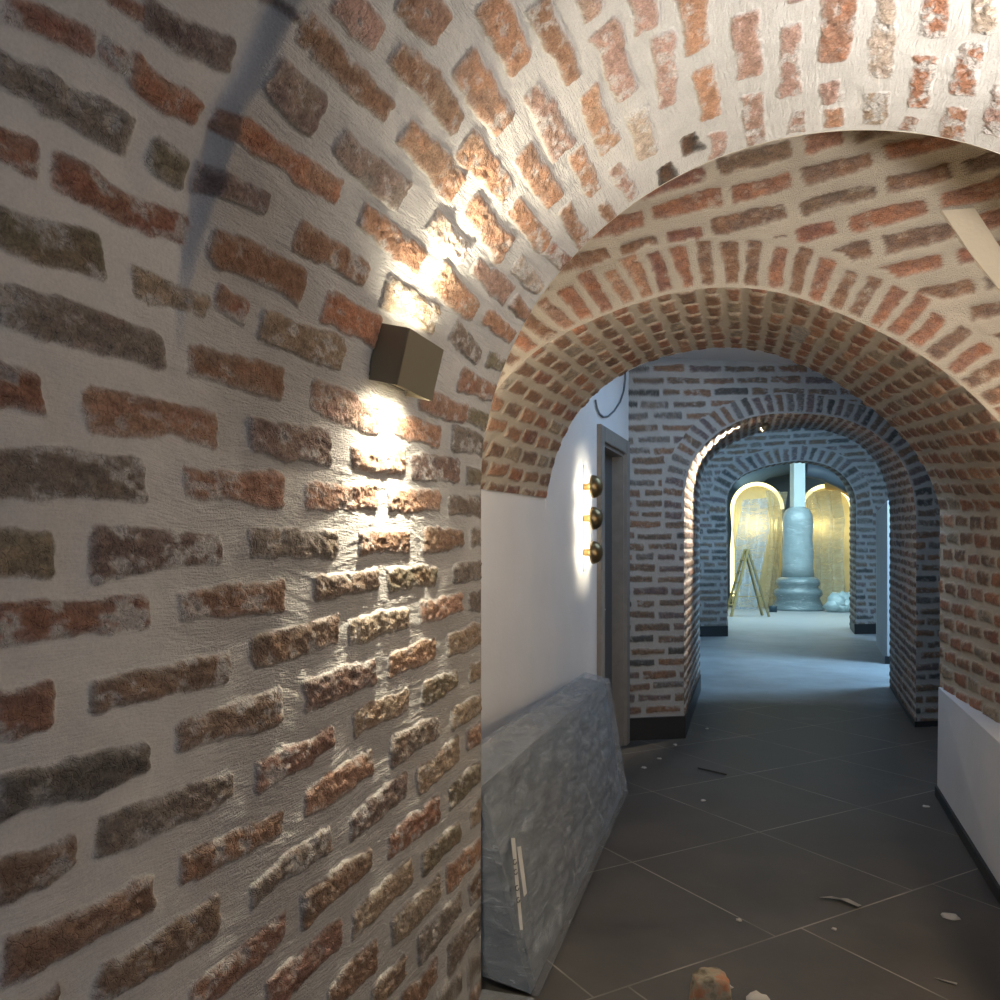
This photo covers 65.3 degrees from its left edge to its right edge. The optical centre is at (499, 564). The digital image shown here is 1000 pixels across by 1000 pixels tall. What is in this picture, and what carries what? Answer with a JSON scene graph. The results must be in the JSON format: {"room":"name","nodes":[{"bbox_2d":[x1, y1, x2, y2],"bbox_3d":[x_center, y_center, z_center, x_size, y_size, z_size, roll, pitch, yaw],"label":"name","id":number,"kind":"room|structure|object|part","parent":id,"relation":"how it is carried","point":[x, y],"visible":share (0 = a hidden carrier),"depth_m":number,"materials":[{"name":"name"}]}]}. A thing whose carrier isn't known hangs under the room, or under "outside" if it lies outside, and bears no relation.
{"room":"underground passage","nodes":[
{"label":"underground passage","id":0,"kind":"room"},
{"bbox_2d":[0,349,481,999],"bbox_3d":[-0.663,0.524,0.668,0.019,1.552,3.610,0,0,20],"label":"wall","id":1,"kind":"structure","parent":0,"point":[240,656],"depth_m":1.28,"materials":[{"name":"brick"}]},
{"bbox_2d":[0,0,999,480],"bbox_3d":[0.210,-0.742,0.355,1.949,1.018,3.610,0,0,20],"label":"ceiling","id":2,"kind":"structure","parent":0,"point":[225,205],"depth_m":1.43,"materials":[{"name":"brick"}]},
{"bbox_2d":[369,323,443,400],"bbox_3d":[-0.213,-0.452,1.756,0.111,0.135,0.178,0,0,20],"label":"wall light","id":3,"kind":"object","parent":2,"relation":"attached to","point":[402,358],"visible":0.98,"depth_m":1.68,"materials":[{"name":"brown metal"}]},
{"bbox_3d":[-0.243,-0.461,1.766,0.022,0.102,0.170,15,5,19],"label":"plate","id":4,"kind":"part","parent":3,"relation":"part of","materials":[{"name":"black metal"}]},
{"bbox_2d":[481,371,628,744],"bbox_3d":[0.171,-0.325,4.196,0.220,3.250,3.600,0,0,23],"label":"wall","id":5,"kind":"structure","parent":0,"point":[539,604],"depth_m":4.01,"materials":[{"name":"white paint"}]},
{"bbox_2d":[582,465,603,571],"bbox_3d":[0.564,-0.280,4.684,0.121,0.640,0.124,0,0,-27],"label":"wall light","id":6,"kind":"object","parent":5,"relation":"attached to","point":[596,486],"visible":1,"depth_m":4.64,"materials":[{"name":"gold metal"}]},
{"bbox_3d":[0.528,-0.075,4.696,0.055,0.042,0.042,0,0,23],"label":"arm","id":7,"kind":"part","parent":6,"relation":"part of","materials":[{"name":"gold metal"}]},
{"bbox_3d":[0.528,-0.280,4.696,0.055,0.042,0.042,0,0,23],"label":"arm","id":8,"kind":"part","parent":6,"relation":"part of","materials":[{"name":"gold metal"}]},
{"bbox_3d":[0.528,-0.470,4.696,0.055,0.042,0.042,0,0,23],"label":"arm","id":9,"kind":"part","parent":6,"relation":"part of","materials":[{"name":"gold metal"}]},
{"bbox_2d":[595,373,625,417],"bbox_3d":[0.755,-1.252,5.289,0.013,0.583,0.809,0,0,23],"label":"cable","id":10,"kind":"object","parent":5,"relation":"attached to","point":[614,410],"visible":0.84,"depth_m":5.37,"materials":[{"name":"grey plastic"}]},
{"bbox_2d":[597,424,629,745],"bbox_3d":[0.728,0.200,5.366,0.150,2.200,0.790,0,0,23],"label":"door","id":11,"kind":"structure","parent":5,"relation":"in","point":[613,451],"depth_m":5.61,"materials":[{"name":"grey wood"}]},
{"bbox_2d":[630,674,700,740],"bbox_3d":[1.559,1.218,6.921,0.403,0.165,2.598,0,0,20],"label":"baseboard","id":12,"kind":"structure","parent":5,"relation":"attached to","point":[666,727],"depth_m":5.83,"materials":[{"name":"black tile"}]},
{"bbox_2d":[664,347,795,363],"bbox_3d":[2.989,-1.630,5.350,6.548,0.140,2.066,0,0,-11],"label":"ceiling","id":13,"kind":"structure","parent":0,"point":[732,354],"depth_m":5.82,"materials":[{"name":"grey paint"}]},
{"bbox_2d":[545,347,932,508],"bbox_3d":[2.439,-0.430,4.433,5.501,2.340,0.001,0,0,-10],"label":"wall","id":14,"kind":"structure","parent":0,"point":[725,347],"depth_m":4.12,"materials":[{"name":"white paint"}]},
{"bbox_2d":[479,601,999,999],"bbox_3d":[5.364,1.300,13.481,17.000,0.001,35.000,0,0,20],"label":"floor","id":15,"kind":"structure","parent":0,"point":[826,786],"depth_m":3.52,"materials":[{"name":"tile"}]},
{"bbox_2d":[481,675,621,993],"bbox_3d":[0.231,0.960,3.393,0.382,0.675,2.592,0,0,16],"label":"stone slab","id":16,"kind":"object","parent":15,"relation":"on","point":[551,791],"visible":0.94,"depth_m":2.88,"materials":[{"name":"grey stone"}]},
{"bbox_2d":[688,967,731,999],"bbox_3d":[0.606,1.235,2.241,0.136,0.130,0.082,0,0,1],"label":"brick","id":17,"kind":"object","parent":15,"relation":"on","point":[707,983],"visible":1,"depth_m":2.21,"materials":[{"name":"red brick"}]},
{"bbox_2d":[698,767,726,774],"bbox_3d":[1.331,1.294,4.905,0.010,0.010,0.206,0,0,-41],"label":"wood sliver","id":18,"kind":"object","parent":15,"relation":"on","point":[698,767],"visible":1,"depth_m":4.90,"materials":[{"name":"grey"}]},
{"bbox_2d":[727,549,769,616],"bbox_3d":[6.271,0.448,19.854,1.024,1.713,0.577,0,0,0],"label":"stepladder","id":19,"kind":"object","parent":15,"relation":"on","point":[746,552],"visible":0.93,"depth_m":19.61,"materials":[{"name":"yellow wood"}]},
{"bbox_3d":[6.011,0.448,19.975,0.542,1.712,0.070,0,0,30],"label":"rail","id":20,"kind":"part","parent":19,"relation":"part of","materials":[{"name":"yellow wood"}]},
{"bbox_3d":[6.011,0.448,19.600,0.475,1.711,0.070,0,0,0],"label":"rail","id":21,"kind":"part","parent":19,"relation":"part of","materials":[{"name":"yellow wood"}]},
{"bbox_3d":[6.487,0.448,19.975,0.626,1.713,0.060,0,0,-25],"label":"leg","id":22,"kind":"part","parent":19,"relation":"part of","materials":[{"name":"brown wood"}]},
{"bbox_3d":[6.487,0.448,19.600,0.570,1.712,0.060,0,0,0],"label":"leg","id":23,"kind":"part","parent":19,"relation":"part of","materials":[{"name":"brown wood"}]},
{"bbox_2d":[734,499,768,609],"bbox_3d":[7.345,-0.331,22.829,0.970,3.250,0.372,0,0,3],"label":"plastic sheet","id":24,"kind":"object","parent":15,"relation":"on","point":[747,579],"visible":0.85,"depth_m":22.81,"materials":[{"name":"clear plastic"}]},
{"bbox_2d":[730,482,783,606],"bbox_3d":[7.897,-0.624,24.174,1.656,3.848,0.508,0,0,0],"label":"lit niche","id":25,"kind":"object","parent":15,"relation":"on","point":[756,491],"visible":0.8,"depth_m":24.35,"materials":[{"name":"yellow paint"}]},
{"bbox_2d":[746,990,769,999],"bbox_3d":[0.764,1.284,2.313,0.069,0.033,0.056,0,0,20],"label":"lump","id":26,"kind":"object","parent":15,"relation":"on","point":[755,995],"visible":1,"depth_m":2.30,"materials":[{"name":"grey"}]},
{"bbox_2d":[769,606,776,611],"bbox_3d":[7.551,1.215,21.602,0.220,0.170,0.220,0,0,20],"label":"bucket","id":27,"kind":"object","parent":15,"relation":"on","point":[771,608],"visible":0.99,"depth_m":21.51,"materials":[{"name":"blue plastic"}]},
{"bbox_2d":[763,490,787,607],"bbox_3d":[8.309,-0.486,23.598,0.659,3.560,0.346,0,0,-1],"label":"plastic sheet","id":28,"kind":"object","parent":15,"relation":"on","point":[770,584],"visible":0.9,"depth_m":23.57,"materials":[{"name":"clear plastic"}]},
{"bbox_2d":[772,506,824,610],"bbox_3d":[8.609,-0.189,22.600,1.480,2.978,1.480,0,0,20],"label":"column","id":29,"kind":"structure","parent":15,"relation":"on","point":[797,589],"depth_m":22.20,"materials":[{"name":"stone"}]},
{"bbox_2d":[790,463,804,506],"bbox_3d":[8.609,-2.508,22.600,0.320,1.735,0.320,0,0,0],"label":"square post","id":30,"kind":"object","parent":29,"relation":"on","point":[797,470],"visible":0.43,"depth_m":22.44,"materials":[{"name":"white paint"}]},
{"bbox_2d":[805,490,844,605],"bbox_3d":[9.805,-0.486,23.623,1.295,3.560,0.409,0,0,3],"label":"plastic sheet","id":31,"kind":"object","parent":15,"relation":"on","point":[836,510],"visible":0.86,"depth_m":23.62,"materials":[{"name":"clear plastic"}]},
{"bbox_2d":[805,484,849,604],"bbox_3d":[10.284,-0.624,24.781,1.726,3.847,0.522,0,0,0],"label":"lit niche","id":32,"kind":"object","parent":15,"relation":"on","point":[822,550],"visible":0.27,"depth_m":24.92,"materials":[{"name":"yellow paint"}]},
{"bbox_2d":[824,482,847,495],"bbox_3d":[10.629,-2.331,24.230,1.068,0.691,0.419,0,0,4],"label":"roll","id":33,"kind":"object","parent":32,"relation":"hanging from","point":[827,486],"visible":0.25,"depth_m":24.14,"materials":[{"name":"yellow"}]},
{"bbox_2d":[823,591,849,612],"bbox_3d":[9.552,1.002,21.615,1.192,0.595,0.797,0,0,20],"label":"plastic","id":34,"kind":"object","parent":15,"relation":"on","point":[836,602],"visible":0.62,"depth_m":21.42,"materials":[{"name":"white plastic"}]},
{"bbox_2d":[823,896,860,905],"bbox_3d":[1.313,1.290,3.012,0.150,0.012,0.049,0,0,42],"label":"paper scrap","id":35,"kind":"object","parent":15,"relation":"on","point":[832,897],"visible":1,"depth_m":3.00,"materials":[{"name":"grey paint"}]},
{"bbox_2d":[934,977,956,984],"bbox_3d":[1.388,1.296,2.434,0.065,0.004,0.013,0,0,42],"label":"paper strip","id":36,"kind":"object","parent":15,"relation":"on","point":[934,977],"visible":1,"depth_m":2.43,"materials":[{"name":"white paper"}]},
{"bbox_2d":[940,913,960,920],"bbox_3d":[1.664,1.296,2.884,0.065,0.007,0.065,0,0,20],"label":"flake","id":37,"kind":"object","parent":15,"relation":"on","point":[951,916],"visible":1,"depth_m":2.88,"materials":[{"name":"grey"}]},
{"bbox_2d":[480,130,999,899],"bbox_3d":[0.817,-0.325,2.057,3.350,3.250,0.001,0,0,20],"label":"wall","id":38,"kind":"structure","parent":0,"point":[835,130],"depth_m":2.16,"materials":[{"name":"red brick"}]},
{"bbox_2d":[481,287,999,722],"bbox_3d":[1.148,-0.220,3.717,2.468,1.920,1.826,0,0,8],"label":"arch","id":39,"kind":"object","parent":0,"point":[955,437],"depth_m":3.55,"materials":[{"name":"brick"}]},
{"bbox_2d":[495,130,999,421],"bbox_3d":[1.190,-0.605,2.783,2.896,2.690,0.017,0,0,8],"label":"wall","id":40,"kind":"structure","parent":0,"point":[851,224],"depth_m":2.79,"materials":[{"name":"brick"}]},
{"bbox_2d":[940,208,999,292],"bbox_3d":[1.699,-0.988,2.704,0.321,0.496,0.012,0,0,8],"label":"trim","id":41,"kind":"structure","parent":40,"relation":"attached to","point":[969,227],"depth_m":2.71,"materials":[{"name":"white paint"}]},
{"bbox_2d":[730,463,806,493],"bbox_3d":[8.668,-2.969,25.283,3.136,1.529,0.644,0,0,-28],"label":"ceiling","id":42,"kind":"structure","parent":0,"point":[763,474],"depth_m":24.77,"materials":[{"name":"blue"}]},
{"bbox_2d":[727,474,824,600],"bbox_3d":[10.291,-1.400,27.224,16.000,5.400,0.200,0,0,20],"label":"wall","id":43,"kind":"structure","parent":0,"point":[781,483],"depth_m":27.31,"materials":[{"name":"paint"}]},
{"bbox_2d":[628,357,939,720],"bbox_3d":[3.038,-0.160,6.206,4.286,2.920,0.017,0,0,-11],"label":"wall","id":44,"kind":"structure","parent":0,"point":[677,405],"depth_m":5.88,"materials":[{"name":"brick"}]},
{"bbox_2d":[890,684,937,726],"bbox_3d":[4.343,1.278,7.053,1.384,0.045,2.189,0,0,20],"label":"baseboard","id":45,"kind":"structure","parent":44,"relation":"attached to","point":[915,723],"depth_m":6.29,"materials":[{"name":"black tile"}]},
{"bbox_2d":[726,461,855,625],"bbox_3d":[5.728,-0.409,15.303,3.452,3.418,1.507,0,0,-9],"label":"ceiling","id":46,"kind":"structure","parent":0,"point":[852,501],"depth_m":15.20,"materials":[{"name":"brick"}]},
{"bbox_2d":[700,428,888,625],"bbox_3d":[5.408,-0.950,14.480,7.761,4.500,0.030,0,0,-9],"label":"wall","id":47,"kind":"structure","parent":0,"point":[836,451],"depth_m":14.46,"materials":[{"name":"brick"}]},
{"bbox_2d":[700,621,727,636],"bbox_3d":[3.474,1.205,14.474,3.429,0.190,1.189,0,0,-36],"label":"baseboard","id":48,"kind":"structure","parent":47,"relation":"attached to","point":[705,631],"depth_m":14.20,"materials":[{"name":"black tile"}]},
{"bbox_2d":[850,619,875,633],"bbox_3d":[7.880,1.205,14.993,2.084,0.190,1.440,0,0,20],"label":"baseboard","id":49,"kind":"structure","parent":47,"relation":"attached to","point":[855,628],"depth_m":14.71,"materials":[{"name":"black tile"}]},
{"bbox_2d":[699,437,889,651],"bbox_3d":[3.055,-0.975,8.226,7.379,4.550,0.001,0,0,-7],"label":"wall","id":50,"kind":"structure","parent":0,"point":[847,437],"depth_m":8.11,"materials":[{"name":"red brick"}]},
{"bbox_2d":[684,413,915,720],"bbox_3d":[2.730,-0.072,7.137,1.894,2.745,3.268,0,0,20],"label":"arch","id":51,"kind":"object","parent":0,"point":[902,611],"depth_m":6.92,"materials":[{"name":"brick"}]},
{"bbox_2d":[759,420,769,432],"bbox_3d":[2.173,-1.153,6.419,0.092,0.138,0.064,0,0,3],"label":"spotlight","id":52,"kind":"object","parent":51,"relation":"attached to","point":[764,427],"visible":0.98,"depth_m":6.40,"materials":[{"name":"brown metal"}]},
{"bbox_2d":[805,463,846,492],"bbox_3d":[9.523,-2.515,22.600,1.407,0.852,0.400,0,0,0],"label":"ventilation duct","id":53,"kind":"object","parent":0,"point":[811,471],"visible":0.64,"depth_m":22.44,"materials":[{"name":"grey metal"}]},
{"bbox_2d":[876,500,889,658],"bbox_3d":[5.769,0.225,11.529,0.420,2.150,2.800,0,0,20],"label":"wall","id":54,"kind":"structure","parent":0,"point":[882,515],"depth_m":11.02,"materials":[{"name":"white paint"}]},
{"bbox_2d":[885,656,889,663],"bbox_3d":[5.276,1.250,10.198,0.450,0.100,0.040,0,0,20],"label":"trim","id":55,"kind":"structure","parent":54,"relation":"attached to","point":[887,659],"depth_m":10.25,"materials":[{"name":"black tile"}]},
{"bbox_2d":[937,687,999,884],"bbox_3d":[2.416,0.980,3.702,0.450,0.640,1.840,0,0,20],"label":"wall","id":56,"kind":"structure","parent":0,"point":[968,764],"depth_m":3.58,"materials":[{"name":"white paint"}]},
{"bbox_2d":[935,785,999,904],"bbox_3d":[2.185,1.272,3.660,0.037,0.055,1.606,0,0,21],"label":"baseboard","id":57,"kind":"structure","parent":56,"relation":"attached to","point":[975,855],"depth_m":3.49,"materials":[{"name":"black tile"}]}
]}

